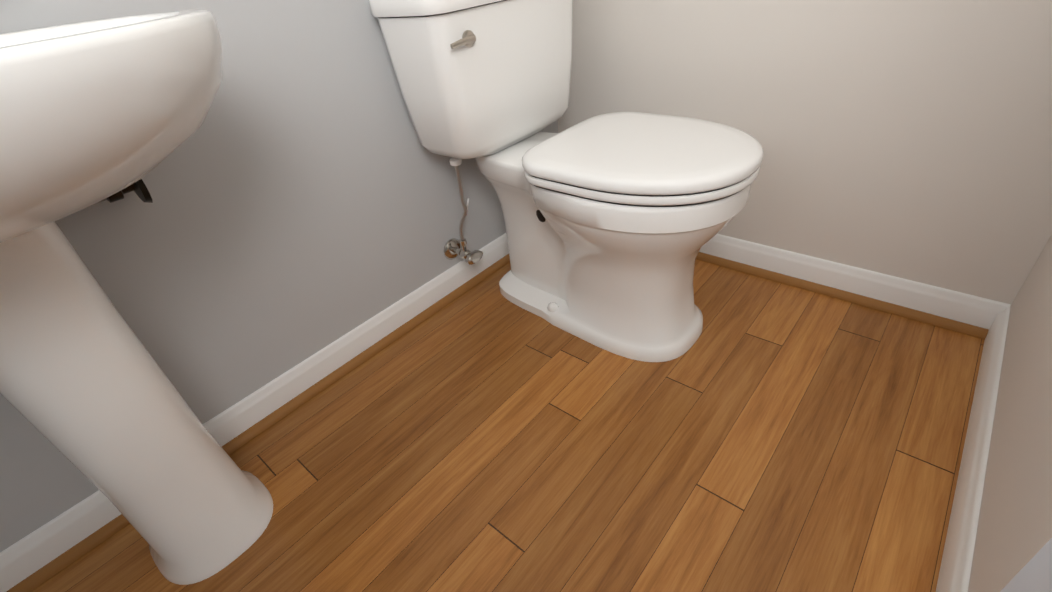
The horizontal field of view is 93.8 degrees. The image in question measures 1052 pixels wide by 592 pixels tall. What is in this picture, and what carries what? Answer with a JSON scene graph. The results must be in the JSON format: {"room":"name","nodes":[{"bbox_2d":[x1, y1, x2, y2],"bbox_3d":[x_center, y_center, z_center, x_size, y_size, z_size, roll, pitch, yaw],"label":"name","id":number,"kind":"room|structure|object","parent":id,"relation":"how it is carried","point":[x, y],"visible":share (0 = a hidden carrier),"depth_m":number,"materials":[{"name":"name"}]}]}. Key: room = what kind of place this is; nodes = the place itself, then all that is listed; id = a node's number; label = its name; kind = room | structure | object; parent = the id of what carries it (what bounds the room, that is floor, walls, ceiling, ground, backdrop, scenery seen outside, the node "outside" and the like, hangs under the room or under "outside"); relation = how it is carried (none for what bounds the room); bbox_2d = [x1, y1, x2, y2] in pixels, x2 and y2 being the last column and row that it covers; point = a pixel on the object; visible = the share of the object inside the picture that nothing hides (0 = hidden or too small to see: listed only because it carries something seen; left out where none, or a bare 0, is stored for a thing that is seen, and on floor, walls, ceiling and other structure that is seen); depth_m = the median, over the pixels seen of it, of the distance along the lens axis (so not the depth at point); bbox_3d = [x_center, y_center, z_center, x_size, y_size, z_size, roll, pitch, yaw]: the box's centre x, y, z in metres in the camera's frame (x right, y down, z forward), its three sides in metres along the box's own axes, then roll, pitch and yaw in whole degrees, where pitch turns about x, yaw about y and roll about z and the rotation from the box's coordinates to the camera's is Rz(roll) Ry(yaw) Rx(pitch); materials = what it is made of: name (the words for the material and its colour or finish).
{"room":"bathroom","nodes":[
{"label":"bathroom","id":0,"kind":"room"},
{"bbox_2d":[0,0,558,551],"bbox_3d":[-1.250,-0.355,0.013,0.120,2.440,3.985,22,45,35],"label":"wall","id":1,"kind":"structure","parent":0,"point":[302,186],"depth_m":0.97,"materials":[{"name":"paint"}]},
{"bbox_2d":[0,233,509,591],"bbox_3d":[-0.392,0.105,1.250,0.030,0.082,1.663,22,45,35],"label":"baseboard","id":2,"kind":"structure","parent":1,"relation":"attached to","point":[25,557],"depth_m":1.10,"materials":[{"name":"white wood"}]},
{"bbox_2d":[444,157,482,264],"bbox_3d":[-0.177,-0.217,1.285,0.113,0.311,0.067,22,45,35],"label":"supply valve","id":3,"kind":"object","parent":1,"relation":"attached to","point":[452,248],"visible":1,"depth_m":1.33,"materials":[{"name":"silver metal"}]},
{"bbox_2d":[31,259,984,591],"bbox_3d":[-0.417,0.959,0.213,1.960,0.100,3.985,22,45,35],"label":"floor","id":4,"kind":"structure","parent":0,"point":[759,435],"depth_m":0.93,"materials":[{"name":"brown wood"}]},
{"bbox_2d":[0,9,272,584],"bbox_3d":[-0.548,0.132,0.630,0.522,0.786,0.606,22,45,35],"label":"sink","id":5,"kind":"object","parent":4,"relation":"on","point":[110,110],"visible":1,"depth_m":0.58,"materials":[{"name":"white ceramic"}]},
{"bbox_2d":[369,0,763,361],"bbox_3d":[0.136,-0.288,1.111,0.729,0.764,0.466,22,45,35],"label":"toilet","id":6,"kind":"object","parent":4,"relation":"on","point":[615,222],"visible":1,"depth_m":1.03,"materials":[{"name":"white ceramic"}]},
{"bbox_2d":[558,0,1051,307],"bbox_3d":[0.739,-1.014,0.565,1.840,2.440,0.120,22,45,35],"label":"wall","id":7,"kind":"structure","parent":0,"point":[908,139],"depth_m":1.05,"materials":[{"name":"paint"}]},
{"bbox_2d":[696,234,1010,339],"bbox_3d":[0.574,-0.122,1.387,1.165,0.082,0.030,22,45,35],"label":"baseboard","id":8,"kind":"structure","parent":7,"relation":"attached to","point":[981,312],"depth_m":1.20,"materials":[{"name":"white wood"}]},
{"bbox_2d":[968,234,1051,591],"bbox_3d":[0.852,-0.628,0.002,0.539,2.439,0.769,22,45,35],"label":"wall","id":9,"kind":"structure","parent":0,"point":[1013,548],"depth_m":0.64,"materials":[{"name":"paint"}]},
{"bbox_2d":[936,307,1009,591],"bbox_3d":[0.771,0.240,0.840,0.013,0.082,0.742,22,45,35],"label":"baseboard","id":10,"kind":"structure","parent":9,"relation":"attached to","point":[956,564],"depth_m":0.78,"materials":[{"name":"white wood"}]}
]}

